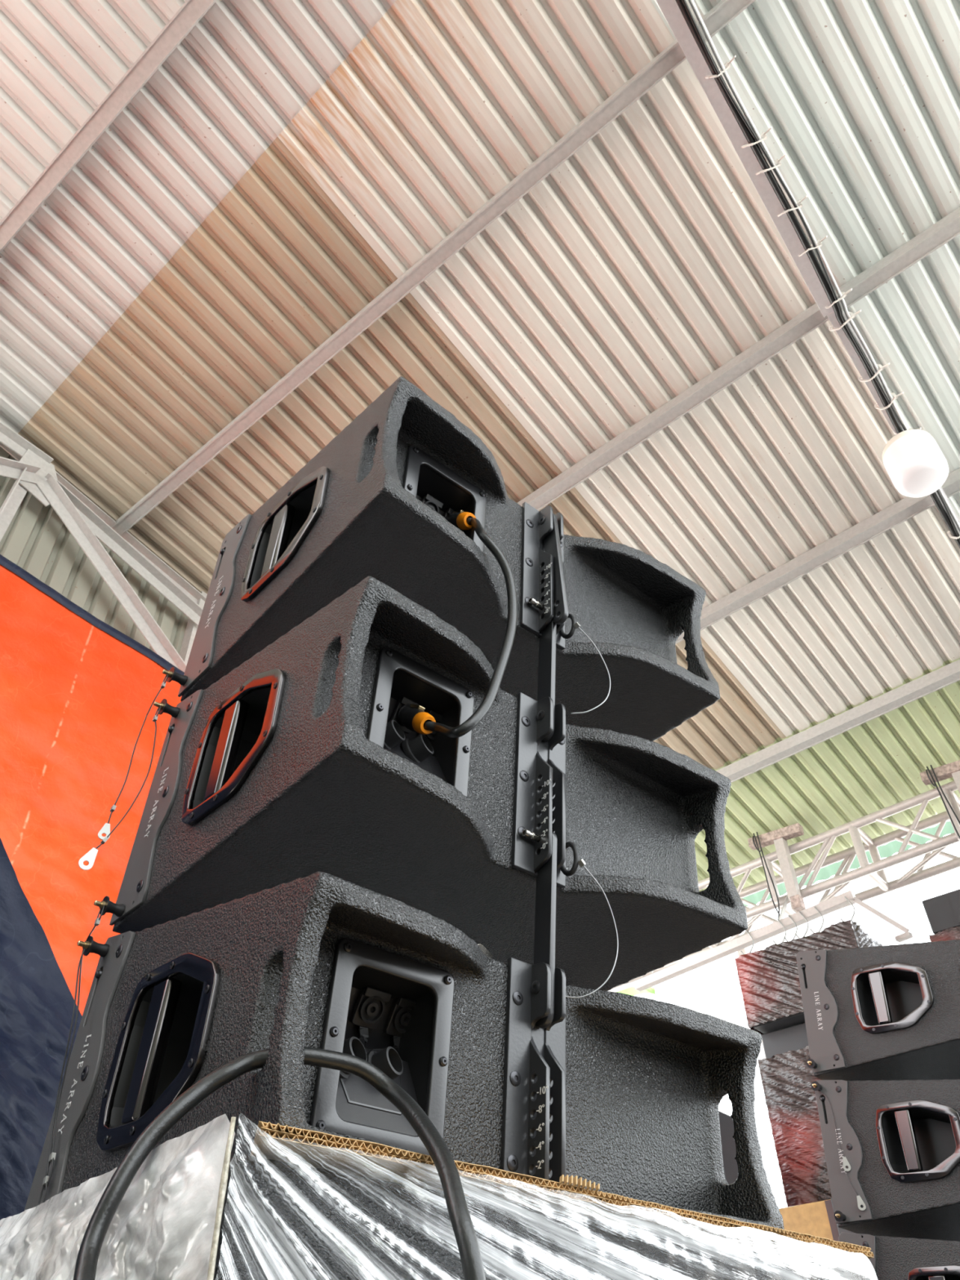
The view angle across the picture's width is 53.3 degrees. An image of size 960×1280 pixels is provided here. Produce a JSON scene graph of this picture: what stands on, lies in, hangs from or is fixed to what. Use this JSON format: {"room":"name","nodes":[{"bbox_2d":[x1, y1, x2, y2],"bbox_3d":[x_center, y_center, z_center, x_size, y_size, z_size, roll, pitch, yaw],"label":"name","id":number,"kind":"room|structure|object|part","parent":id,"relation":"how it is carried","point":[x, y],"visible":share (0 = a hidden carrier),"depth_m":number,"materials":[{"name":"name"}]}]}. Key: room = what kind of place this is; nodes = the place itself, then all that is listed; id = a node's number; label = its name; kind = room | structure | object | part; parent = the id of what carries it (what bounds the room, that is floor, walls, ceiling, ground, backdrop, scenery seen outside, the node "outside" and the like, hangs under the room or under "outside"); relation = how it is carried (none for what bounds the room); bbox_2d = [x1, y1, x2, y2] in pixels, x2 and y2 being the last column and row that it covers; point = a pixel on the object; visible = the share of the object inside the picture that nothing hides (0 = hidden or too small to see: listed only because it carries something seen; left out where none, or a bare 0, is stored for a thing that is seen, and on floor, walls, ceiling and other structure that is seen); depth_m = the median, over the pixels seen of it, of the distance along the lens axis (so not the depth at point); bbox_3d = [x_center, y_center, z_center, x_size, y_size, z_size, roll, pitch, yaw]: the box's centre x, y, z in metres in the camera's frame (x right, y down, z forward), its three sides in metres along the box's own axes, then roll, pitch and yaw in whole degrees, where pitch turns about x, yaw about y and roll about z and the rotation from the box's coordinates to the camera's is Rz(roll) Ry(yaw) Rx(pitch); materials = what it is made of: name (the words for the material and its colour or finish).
{"room":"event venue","nodes":[
{"label":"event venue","id":0,"kind":"room"},
{"bbox_2d":[0,446,207,665],"bbox_3d":[-2.361,0.521,2.311,0.085,5.328,3.360,-30,-49,28],"label":"wall","id":1,"kind":"structure","parent":0,"point":[36,540],"depth_m":4.16,"materials":[{"name":"white metal"}]},
{"bbox_2d":[0,421,206,671],"bbox_3d":[-2.354,-0.889,3.499,0.118,1.514,3.311,-30,-49,28],"label":"roof truss","id":2,"kind":"object","parent":1,"relation":"attached to","point":[33,472],"visible":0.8,"depth_m":4.14,"materials":[{"name":"white metal"}]},
{"bbox_3d":[-1.904,-0.351,3.700,0.048,0.972,0.088,-30,-49,28],"label":"post","id":3,"kind":"part","parent":2,"relation":"part of","materials":[{"name":"white metal"}]},
{"bbox_2d":[0,554,184,1015],"bbox_3d":[-2.808,-0.411,2.102,0.161,2.280,5.600,-30,-49,28],"label":"tarpaulin","id":4,"kind":"object","parent":2,"relation":"hanging from","point":[77,692],"visible":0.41,"depth_m":3.49,"materials":[{"name":"orange fabric"}]},
{"bbox_3d":[-1.312,1.551,3.048,0.070,4.760,0.050,-30,-49,28],"label":"post","id":5,"kind":"part","parent":1,"relation":"part of","materials":[{"name":"white metal"}]},
{"bbox_2d":[0,0,959,891],"bbox_3d":[0.417,-1.348,3.595,4.922,1.381,7.082,-30,-49,28],"label":"ceiling","id":6,"kind":"structure","parent":0,"point":[228,228],"depth_m":3.64,"materials":[{"name":"silver metal"}]},
{"bbox_2d":[656,0,959,534],"bbox_3d":[1.016,-1.524,3.277,0.107,1.121,6.516,-28,-49,26],"label":"cable tray","id":7,"kind":"object","parent":6,"relation":"attached to","point":[670,9],"visible":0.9,"depth_m":3.25,"materials":[{"name":"grey metal"}]},
{"bbox_2d":[704,55,736,78],"bbox_3d":[0.768,-1.810,3.033,0.107,0.060,0.028,-30,-50,28],"label":"tie","id":8,"kind":"object","parent":7,"relation":"attached to","point":[727,64],"visible":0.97,"depth_m":3.02,"materials":[{"name":"white plastic"}]},
{"bbox_3d":[0.156,-2.426,2.614,3.658,0.651,0.848,29,-51,-29],"label":"rail","id":9,"kind":"part","parent":7,"relation":"part of","materials":[{"name":"grey metal"}]},
{"bbox_2d":[741,126,772,148],"bbox_3d":[0.917,-1.650,3.151,0.109,0.058,0.030,-29,-49,27],"label":"tie","id":10,"kind":"object","parent":7,"relation":"attached to","point":[763,135],"visible":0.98,"depth_m":3.13,"materials":[{"name":"white plastic"}]},
{"bbox_2d":[755,153,786,174],"bbox_3d":[0.977,-1.586,3.199,0.110,0.058,0.029,-29,-49,27],"label":"tie","id":11,"kind":"object","parent":7,"relation":"attached to","point":[777,161],"visible":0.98,"depth_m":3.18,"materials":[{"name":"white plastic"}]},
{"bbox_2d":[777,195,807,217],"bbox_3d":[1.072,-1.484,3.274,0.112,0.057,0.028,-28,-49,27],"label":"tie","id":12,"kind":"object","parent":7,"relation":"attached to","point":[799,202],"visible":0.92,"depth_m":3.26,"materials":[{"name":"white plastic"}]},
{"bbox_2d":[798,235,827,257],"bbox_3d":[1.166,-1.381,3.349,0.111,0.056,0.027,-28,-49,26],"label":"tie","id":13,"kind":"object","parent":7,"relation":"attached to","point":[819,242],"visible":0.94,"depth_m":3.33,"materials":[{"name":"white plastic"}]},
{"bbox_2d":[675,0,959,548],"bbox_3d":[1.060,-1.484,3.269,0.073,1.103,6.419,-28,-49,26],"label":"overhead cable","id":14,"kind":"object","parent":7,"relation":"attached to","point":[755,148],"visible":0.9,"depth_m":3.31,"materials":[{"name":"black rubber"}]},
{"bbox_2d":[681,0,959,541],"bbox_3d":[1.071,-1.483,3.253,0.073,1.096,6.416,-28,-49,26],"label":"overhead cable","id":15,"kind":"object","parent":7,"relation":"attached to","point":[684,2],"visible":0.91,"depth_m":3.27,"materials":[{"name":"black rubber"}]},
{"bbox_2d":[688,0,959,531],"bbox_3d":[1.080,-1.498,3.261,0.064,1.095,6.417,-28,-49,26],"label":"overhead cable","id":16,"kind":"object","parent":7,"relation":"attached to","point":[692,4],"visible":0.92,"depth_m":3.31,"materials":[{"name":"black plastic"}]},
{"bbox_2d":[825,288,852,308],"bbox_3d":[1.294,-1.238,3.456,0.026,0.058,0.109,29,-51,-29],"label":"tie","id":17,"kind":"object","parent":7,"relation":"attached to","point":[843,294],"visible":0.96,"depth_m":3.44,"materials":[{"name":"white plastic"}]},
{"bbox_2d":[828,309,861,331],"bbox_3d":[1.340,-1.172,3.507,0.127,0.059,0.018,-33,-51,30],"label":"tie","id":18,"kind":"object","parent":7,"relation":"attached to","point":[852,315],"visible":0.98,"depth_m":3.49,"materials":[{"name":"white plastic"}]},
{"bbox_2d":[857,362,889,382],"bbox_3d":[1.496,-1.014,3.623,0.019,0.060,0.123,29,-51,-29],"label":"tie","id":19,"kind":"object","parent":7,"relation":"attached to","point":[881,367],"visible":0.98,"depth_m":3.61,"materials":[{"name":"white plastic"}]},
{"bbox_2d":[873,391,903,409],"bbox_3d":[1.580,-0.924,3.688,0.021,0.060,0.116,29,-51,-29],"label":"tie","id":20,"kind":"object","parent":7,"relation":"attached to","point":[895,396],"visible":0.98,"depth_m":3.68,"materials":[{"name":"white plastic"}]},
{"bbox_3d":[2.172,-0.317,4.162,0.055,0.488,2.786,-29,-49,27],"label":"rail","id":21,"kind":"part","parent":7,"relation":"part of","materials":[{"name":"grey metal"}]},
{"bbox_2d":[881,426,948,497],"bbox_3d":[1.656,-0.711,3.676,0.198,0.336,0.198,29,-51,-29],"label":"bulb","id":22,"kind":"object","parent":7,"relation":"hanging from","point":[913,460],"visible":0.99,"depth_m":3.57,"materials":[{"name":"white glass"}]},
{"bbox_2d":[946,530,959,539],"bbox_3d":[2.028,-0.458,4.031,0.099,0.060,0.024,-32,-50,29],"label":"tie","id":23,"kind":"object","parent":7,"relation":"attached to","point":[948,531],"visible":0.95,"depth_m":4.04,"materials":[{"name":"white plastic"}]},
{"bbox_3d":[1.616,2.778,0.785,11.470,0.202,10.075,29,-51,-29],"label":"floor","id":24,"kind":"structure","parent":0,"visible":0},
{"bbox_2d":[0,838,82,1242],"bbox_3d":[-1.642,0.873,1.026,0.286,3.046,4.993,-27,-48,26],"label":"tarpaulin","id":25,"kind":"object","parent":24,"relation":"on","point":[37,1002],"visible":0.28,"depth_m":2.16,"materials":[{"name":"blue fabric"}]},
{"bbox_2d":[0,1114,877,1279],"bbox_3d":[-0.085,1.257,0.449,0.784,1.657,0.694,29,-51,-29],"label":"crate","id":26,"kind":"object","parent":24,"relation":"on","point":[218,1215],"visible":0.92,"depth_m":0.68,"materials":[{"name":"silver plastic"}]},
{"bbox_2d":[250,1120,874,1262],"bbox_3d":[-0.087,0.651,1.001,0.729,0.016,0.680,29,-51,-29],"label":"cardboard sheet","id":27,"kind":"object","parent":26,"relation":"on","point":[295,1141],"visible":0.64,"depth_m":0.75,"materials":[{"name":"brown cardboard"}]},
{"bbox_2d":[23,871,784,1235],"bbox_3d":[-0.071,0.506,1.087,0.638,0.327,0.522,29,-51,-29],"label":"speaker","id":28,"kind":"object","parent":27,"relation":"on","point":[622,1093],"visible":0.76,"depth_m":0.94},
{"bbox_2d":[36,935,109,1213],"bbox_3d":[-0.457,0.468,1.049,0.039,0.295,0.029,5,-43,-7],"label":"pin","id":29,"kind":"object","parent":28,"relation":"attached to","point":[89,946],"visible":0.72,"depth_m":1.09,"materials":[{"name":"black metal"}]},
{"bbox_2d":[83,935,93,955],"bbox_3d":[-0.466,0.364,1.136,0.004,0.023,0.023,29,-51,-29],"label":"washer","id":30,"kind":"object","parent":29,"relation":"in","point":[87,945],"depth_m":1.13,"materials":[{"name":"grey"}]},
{"bbox_3d":[-0.457,0.369,1.142,0.022,0.015,0.015,29,-51,-29],"label":"knob","id":31,"kind":"part","parent":29,"relation":"part of","materials":[{"name":"black rubber"}]},
{"bbox_3d":[-0.436,0.475,1.043,0.004,0.322,0.095,29,-44,-29],"label":"plate","id":32,"kind":"part","parent":28,"relation":"part of","materials":[{"name":"grey metal"}]},
{"bbox_3d":[-0.309,0.391,0.919,0.007,0.172,0.206,29,-44,-29],"label":"handle","id":33,"kind":"part","parent":28,"relation":"part of","materials":[{"name":"grey metal"}]},
{"bbox_2d":[73,1046,485,1279],"bbox_3d":[-0.129,0.442,0.631,0.283,0.360,0.115,3,-42,-5],"label":"cable","id":34,"kind":"object","parent":28,"relation":"attached to","point":[104,1213],"visible":0.98,"depth_m":0.69,"materials":[{"name":"black rubber"}]},
{"bbox_2d":[350,986,391,1030],"bbox_3d":[-0.107,0.360,0.937,0.030,0.035,0.026,29,-44,-29],"label":"socket","id":35,"kind":"object","parent":28,"relation":"attached to","point":[371,1006],"depth_m":0.93,"materials":[{"name":"black plastic"}]},
{"bbox_3d":[-0.084,0.373,0.872,0.140,0.172,0.006,29,-44,-29],"label":"connector panel","id":36,"kind":"part","parent":28,"relation":"part of","materials":[{"name":"black plastic"}]},
{"bbox_3d":[-0.107,0.389,0.895,0.105,0.138,0.074,29,-44,-29],"label":"dish","id":37,"kind":"part","parent":28,"relation":"part of","materials":[{"name":"black plastic"}]},
{"bbox_2d":[383,996,416,1037],"bbox_3d":[-0.076,0.377,0.957,0.030,0.035,0.026,29,-44,-29],"label":"socket","id":38,"kind":"object","parent":28,"relation":"attached to","point":[400,1012],"depth_m":0.95,"materials":[{"name":"black plastic"}]},
{"bbox_2d":[109,576,747,1028],"bbox_3d":[-0.051,0.297,1.239,0.638,0.493,0.522,29,-51,-29],"label":"speaker","id":39,"kind":"object","parent":28,"relation":"on","point":[300,761],"visible":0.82,"depth_m":1.13},
{"bbox_2d":[44,896,124,1190],"bbox_3d":[-0.452,0.434,1.063,0.035,0.313,0.036,29,-51,-29],"label":"pin","id":40,"kind":"object","parent":39,"relation":"attached to","point":[105,905],"visible":1,"depth_m":1.13,"materials":[{"name":"black metal"}]},
{"bbox_2d":[99,896,109,915],"bbox_3d":[-0.454,0.321,1.154,0.004,0.023,0.023,29,-51,-29],"label":"washer","id":41,"kind":"object","parent":40,"relation":"in","point":[104,904],"depth_m":1.15,"materials":[{"name":"grey"}]},
{"bbox_3d":[-0.445,0.326,1.160,0.022,0.015,0.015,29,-51,-29],"label":"knob","id":42,"kind":"part","parent":40,"relation":"part of","materials":[{"name":"black rubber"}]},
{"bbox_2d":[78,698,179,870],"bbox_3d":[-0.454,0.183,1.246,0.075,0.284,0.024,29,-51,-29],"label":"pin","id":43,"kind":"object","parent":39,"relation":"attached to","point":[162,707],"visible":1,"depth_m":1.25,"materials":[{"name":"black metal"}]},
{"bbox_2d":[158,698,167,715],"bbox_3d":[-0.446,0.094,1.341,0.004,0.023,0.023,29,-51,-29],"label":"washer","id":44,"kind":"object","parent":43,"relation":"in","point":[162,706],"depth_m":1.34,"materials":[{"name":"grey"}]},
{"bbox_3d":[-0.437,0.099,1.347,0.022,0.015,0.015,29,-51,-29],"label":"knob","id":45,"kind":"part","parent":43,"relation":"part of","materials":[{"name":"black rubber"}]},
{"bbox_3d":[-0.417,0.205,1.250,0.004,0.322,0.095,29,-44,-29],"label":"plate","id":46,"kind":"part","parent":39,"relation":"part of","materials":[{"name":"grey metal"}]},
{"bbox_3d":[-0.290,0.120,1.127,0.007,0.172,0.206,29,-44,-29],"label":"handle","id":47,"kind":"part","parent":39,"relation":"part of","materials":[{"name":"grey plastic"}]},
{"bbox_2d":[390,696,422,733],"bbox_3d":[-0.089,0.089,1.144,0.030,0.035,0.026,29,-44,-29],"label":"socket","id":48,"kind":"object","parent":39,"relation":"attached to","point":[397,703],"depth_m":1.14,"materials":[{"name":"black plastic"}]},
{"bbox_3d":[-0.065,0.103,1.080,0.140,0.172,0.006,29,-44,-29],"label":"connector panel","id":49,"kind":"part","parent":39,"relation":"part of","materials":[{"name":"black plastic"}]},
{"bbox_3d":[-0.088,0.118,1.102,0.105,0.138,0.074,29,-44,-29],"label":"dish","id":50,"kind":"part","parent":39,"relation":"part of","materials":[{"name":"black plastic"}]},
{"bbox_2d":[416,710,442,742],"bbox_3d":[-0.058,0.107,1.164,0.030,0.035,0.026,29,-44,-29],"label":"socket","id":51,"kind":"object","parent":39,"relation":"attached to","point":[437,714],"depth_m":1.16,"materials":[{"name":"black plastic"}]},
{"bbox_2d":[177,376,719,742],"bbox_3d":[-0.034,0.024,1.451,0.638,0.485,0.518,29,-51,-29],"label":"speaker","id":52,"kind":"object","parent":39,"relation":"on","point":[375,501],"visible":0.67,"depth_m":1.34},
{"bbox_2d":[97,666,187,839],"bbox_3d":[-0.451,0.151,1.292,0.058,0.291,0.029,8,-43,-10],"label":"pin","id":53,"kind":"object","parent":52,"relation":"attached to","point":[171,674],"visible":1,"depth_m":1.35,"materials":[{"name":"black metal"}]},
{"bbox_2d":[166,666,175,682],"bbox_3d":[-0.446,0.050,1.380,0.004,0.023,0.023,29,-51,-29],"label":"washer","id":54,"kind":"object","parent":53,"relation":"in","point":[171,674],"depth_m":1.38,"materials":[{"name":"grey"}]},
{"bbox_3d":[-0.437,0.055,1.386,0.022,0.015,0.015,29,-51,-29],"label":"knob","id":55,"kind":"part","parent":53,"relation":"part of","materials":[{"name":"black rubber"}]},
{"bbox_3d":[-0.400,-0.065,1.460,0.004,0.322,0.095,29,-45,-29],"label":"plate","id":56,"kind":"part","parent":52,"relation":"part of","materials":[{"name":"grey metal"}]},
{"bbox_3d":[-0.274,-0.153,1.339,0.007,0.172,0.206,29,-45,-29],"label":"handle","id":57,"kind":"part","parent":52,"relation":"part of","materials":[{"name":"grey metal"}]},
{"bbox_2d":[421,493,443,510],"bbox_3d":[-0.072,-0.185,1.359,0.030,0.035,0.026,29,-45,-29],"label":"socket","id":58,"kind":"object","parent":52,"relation":"attached to","point":[435,501],"depth_m":1.36,"materials":[{"name":"black plastic"}]},
{"bbox_3d":[-0.048,-0.173,1.294,0.140,0.172,0.006,29,-45,-29],"label":"connector panel","id":59,"kind":"part","parent":52,"relation":"part of","materials":[{"name":"black metal"}]},
{"bbox_3d":[-0.071,-0.157,1.316,0.105,0.138,0.074,29,-45,-29],"label":"dish","id":60,"kind":"part","parent":52,"relation":"part of","materials":[{"name":"black plastic"}]},
{"bbox_2d":[443,507,454,517],"bbox_3d":[-0.041,-0.168,1.379,0.030,0.035,0.026,29,-45,-29],"label":"socket","id":61,"kind":"object","parent":52,"relation":"attached to","point":[446,511],"depth_m":1.37,"materials":[{"name":"black plastic"}]},
{"bbox_2d":[399,510,517,737],"bbox_3d":[-0.029,-0.035,1.207,0.153,0.440,0.061,-31,-50,29],"label":"jumper cable","id":62,"kind":"object","parent":52,"relation":"attached to","point":[414,717],"visible":1,"depth_m":1.12,"materials":[{"name":"black plastic"}]},
{"bbox_2d":[528,597,610,714],"bbox_3d":[0.118,0.025,1.289,0.118,0.175,0.031,17,-45,-19],"label":"pin","id":63,"kind":"object","parent":52,"relation":"attached to","point":[537,604],"visible":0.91,"depth_m":1.32,"materials":[{"name":"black metal"}]},
{"bbox_2d":[477,828,618,998],"bbox_3d":[0.075,0.299,1.065,0.173,0.184,0.041,12,-44,-14],"label":"pin","id":64,"kind":"object","parent":39,"relation":"attached to","point":[532,836],"visible":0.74,"depth_m":1.10,"materials":[{"name":"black metal"}]},
{"bbox_2d":[608,946,765,1059],"bbox_3d":[1.143,3.576,4.780,1.351,4.012,0.050,-30,-49,28],"label":"wall","id":65,"kind":"structure","parent":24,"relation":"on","point":[762,1054],"depth_m":5.76,"materials":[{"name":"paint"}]},
{"bbox_2d":[718,1111,737,1184],"bbox_3d":[0.961,3.086,3.243,0.335,2.675,0.300,-30,-49,28],"label":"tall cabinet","id":66,"kind":"object","parent":24,"relation":"on","point":[730,1165],"visible":0.02,"depth_m":3.93,"materials":[{"name":"grey"}]},
{"bbox_2d":[610,780,959,990],"bbox_3d":[2.266,2.518,3.821,4.701,4.249,0.320,-30,-49,28],"label":"truss","id":67,"kind":"object","parent":24,"relation":"on","point":[931,849],"visible":0.43,"depth_m":5.17,"materials":[{"name":"metal"}]},
{"bbox_2d":[633,890,912,991],"bbox_3d":[1.497,1.554,4.995,1.476,0.532,0.334,-31,-50,28],"label":"beam","id":68,"kind":"structure","parent":67,"relation":"hanging from","point":[782,925],"depth_m":4.86,"materials":[{"name":"metal"}]},
{"bbox_3d":[1.902,1.307,4.550,0.217,0.249,0.012,-30,-49,28],"label":"rod","id":69,"kind":"part","parent":68,"relation":"part of","materials":[{"name":"paint"}]},
{"bbox_3d":[1.966,1.378,4.433,0.032,0.020,0.071,29,-51,-29],"label":"rod","id":70,"kind":"part","parent":68,"relation":"part of","materials":[{"name":"paint"}]},
{"bbox_2d":[747,822,805,919],"bbox_3d":[1.660,1.271,5.217,0.314,0.555,0.111,-31,-50,29],"label":"post","id":71,"kind":"object","parent":67,"relation":"attached to","point":[780,837],"visible":0.98,"depth_m":5.27,"materials":[{"name":"metal"}]},
{"bbox_3d":[1.607,1.328,5.269,0.030,0.260,0.032,-30,-49,28],"label":"post","id":72,"kind":"part","parent":71,"relation":"part of","materials":[{"name":"metal"}]},
{"bbox_3d":[1.687,1.254,5.245,0.055,0.375,0.060,-30,-49,28],"label":"post","id":73,"kind":"part","parent":71,"relation":"part of","materials":[{"name":"paint"}]},
{"bbox_2d":[920,760,959,840],"bbox_3d":[2.428,0.830,4.751,0.314,0.555,0.111,-31,-50,29],"label":"post","id":74,"kind":"object","parent":67,"relation":"attached to","point":[945,771],"visible":1,"depth_m":4.88,"materials":[{"name":"metal"}]},
{"bbox_3d":[2.375,0.887,4.803,0.030,0.260,0.032,-30,-49,28],"label":"post","id":75,"kind":"part","parent":74,"relation":"part of","materials":[{"name":"metal"}]},
{"bbox_3d":[2.455,0.813,4.779,0.055,0.375,0.060,-30,-49,28],"label":"post","id":76,"kind":"part","parent":74,"relation":"part of","materials":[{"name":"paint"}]},
{"bbox_2d":[742,819,955,906],"bbox_3d":[2.391,3.082,4.674,4.600,4.560,0.088,-30,-49,28],"label":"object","id":77,"kind":"object","parent":24,"relation":"on","point":[887,850],"visible":0.22,"depth_m":6.08,"materials":[{"name":"green"}]},
{"bbox_3d":[2.362,1.433,6.187,4.600,0.085,0.030,-30,-49,28],"label":"rail","id":78,"kind":"part","parent":77,"relation":"part of","materials":[{"name":"metal"}]},
{"bbox_3d":[1.620,3.347,2.851,0.906,1.740,0.841,29,-51,-29],"label":"equipment case","id":79,"kind":"object","parent":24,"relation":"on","visible":0},
{"bbox_2d":[778,1199,839,1265],"bbox_3d":[1.453,2.569,3.708,0.353,0.550,0.761,-30,-49,28],"label":"cardboard box","id":80,"kind":"object","parent":79,"relation":"on","point":[816,1219],"visible":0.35,"depth_m":3.62,"materials":[{"name":"brown cardboard"}]},
{"bbox_2d":[757,1045,831,1206],"bbox_3d":[1.645,2.132,4.135,0.639,0.654,0.468,-30,-49,28],"label":"stack","id":81,"kind":"object","parent":80,"relation":"on","point":[786,1077],"visible":0.38,"depth_m":4.11,"materials":[{"name":"grey"}]},
{"bbox_2d":[760,1022,808,1058],"bbox_3d":[1.651,1.885,4.448,0.550,0.140,0.350,-30,-49,28],"label":"base cabinet","id":82,"kind":"object","parent":81,"relation":"on","point":[794,1037],"visible":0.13,"depth_m":4.43,"materials":[{"name":"grey"}]},
{"bbox_2d":[734,920,882,1035],"bbox_3d":[1.624,1.663,4.571,0.636,0.346,0.470,-30,-49,28],"label":"stack","id":83,"kind":"object","parent":82,"relation":"on","point":[769,978],"visible":0.53,"depth_m":4.48,"materials":[{"name":"grey"}]},
{"bbox_2d":[831,1198,855,1235],"bbox_3d":[1.727,2.422,3.550,0.390,0.555,0.800,-30,-49,28],"label":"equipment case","id":84,"kind":"object","parent":79,"relation":"on","point":[840,1230],"visible":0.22,"depth_m":3.52,"materials":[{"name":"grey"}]},
{"bbox_3d":[2.517,2.871,2.986,0.527,2.595,0.748,29,-51,-29],"label":"equipment case","id":85,"kind":"object","parent":24,"relation":"on","visible":0},
{"bbox_2d":[928,926,959,942],"bbox_3d":[2.482,1.606,4.127,0.726,0.803,0.438,-30,-49,28],"label":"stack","id":86,"kind":"object","parent":85,"relation":"on","point":[952,933],"visible":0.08,"depth_m":4.38,"materials":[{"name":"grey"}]},
{"bbox_2d":[922,888,959,933],"bbox_3d":[2.482,1.260,4.461,0.655,0.165,0.407,-30,-49,28],"label":"base cabinet","id":87,"kind":"object","parent":86,"relation":"on","point":[942,911],"visible":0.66,"depth_m":4.46,"materials":[{"name":"grey"}]},
{"bbox_3d":[2.378,1.143,4.330,0.470,0.145,0.004,-30,-49,28],"label":"panel","id":88,"kind":"part","parent":87,"relation":"part of","materials":[{"name":"grey"}]},
{"bbox_3d":[1.231,2.293,1.571,0.680,1.589,0.607,29,-51,-29],"label":"speaker stand","id":89,"kind":"object","parent":24,"relation":"on","visible":0},
{"bbox_2d":[838,1232,959,1279],"bbox_3d":[1.243,1.603,2.228,0.497,0.330,0.638,-28,-49,32],"label":"speaker","id":90,"kind":"object","parent":89,"relation":"on","point":[895,1258],"visible":0.91,"depth_m":2.17},
{"bbox_3d":[0.886,1.526,2.162,0.095,0.322,0.004,-28,-49,32],"label":"plate","id":91,"kind":"part","parent":90,"relation":"part of","materials":[{"name":"grey metal"}]},
{"bbox_2d":[814,1079,959,1240],"bbox_3d":[1.255,1.388,2.404,0.497,0.448,0.638,-27,-48,33],"label":"speaker","id":92,"kind":"object","parent":90,"relation":"on","point":[900,1140],"visible":0.92,"depth_m":2.31},
{"bbox_2d":[811,1080,866,1210],"bbox_3d":[0.889,1.256,2.381,0.057,0.296,0.034,-3,-42,2],"label":"pin","id":93,"kind":"object","parent":92,"relation":"attached to","point":[815,1086],"visible":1,"depth_m":2.35,"materials":[{"name":"silver metal"}]},
{"bbox_2d":[811,1080,819,1090],"bbox_3d":[0.867,1.153,2.470,0.023,0.023,0.004,-31,-50,29],"label":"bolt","id":94,"kind":"object","parent":93,"relation":"in","point":[815,1085],"depth_m":2.47,"materials":[{"name":"gold metal"}]},
{"bbox_2d":[834,1210,846,1222],"bbox_3d":[0.862,1.379,2.286,0.036,0.023,0.023,29,-51,-29],"label":"pin","id":95,"kind":"object","parent":92,"relation":"attached to","point":[839,1216],"visible":1,"depth_m":2.28,"materials":[{"name":"black metal"}]},
{"bbox_3d":[0.901,1.262,2.377,0.095,0.322,0.004,-27,-48,33],"label":"plate","id":96,"kind":"part","parent":92,"relation":"part of","materials":[{"name":"grey metal"}]},
{"bbox_2d":[795,939,959,1080],"bbox_3d":[1.274,1.125,2.613,0.497,0.448,0.638,-26,-48,34],"label":"speaker","id":97,"kind":"object","parent":92,"relation":"on","point":[886,1012],"visible":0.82,"depth_m":2.50},
{"bbox_2d":[806,1058,817,1075],"bbox_3d":[0.872,1.119,2.503,0.036,0.041,0.023,29,-51,-29],"label":"pin","id":98,"kind":"object","parent":97,"relation":"attached to","point":[811,1063],"visible":1,"depth_m":2.50,"materials":[{"name":"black metal"}]},
{"bbox_2d":[806,1058,814,1067],"bbox_3d":[0.868,1.110,2.506,0.023,0.023,0.004,-31,-50,29],"label":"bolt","id":99,"kind":"object","parent":98,"relation":"in","point":[810,1062],"depth_m":2.50,"materials":[{"name":"gold metal"}]},
{"bbox_3d":[0.921,0.996,2.588,0.095,0.322,0.004,-27,-48,34],"label":"plate","id":100,"kind":"part","parent":97,"relation":"part of","materials":[{"name":"black metal"}]},
{"bbox_3d":[1.067,0.923,2.479,0.206,0.172,0.008,-27,-48,34],"label":"handle","id":101,"kind":"part","parent":97,"relation":"part of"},
{"bbox_3d":[1.047,1.187,2.270,0.206,0.172,0.007,-27,-48,33],"label":"handle","id":102,"kind":"part","parent":92,"relation":"part of","materials":[{"name":"grey"}]},
{"bbox_3d":[1.032,1.448,2.057,0.206,0.172,0.007,-28,-49,32],"label":"handle","id":103,"kind":"part","parent":90,"relation":"part of","materials":[{"name":"grey"}]},
{"bbox_3d":[-0.207,2.074,-0.073,90.000,0.250,90.000,29,-51,-29],"label":"ground","id":104,"kind":"structure","parent":0,"visible":0},
{"bbox_2d":[617,986,655,995],"bbox_3d":[0.747,5.145,7.147,2.263,4.893,2.246,29,-51,-29],"label":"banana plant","id":105,"kind":"object","parent":104,"relation":"on","point":[632,991],"visible":0.02,"depth_m":8.33,"materials":[{"name":"green plant"}]}
]}

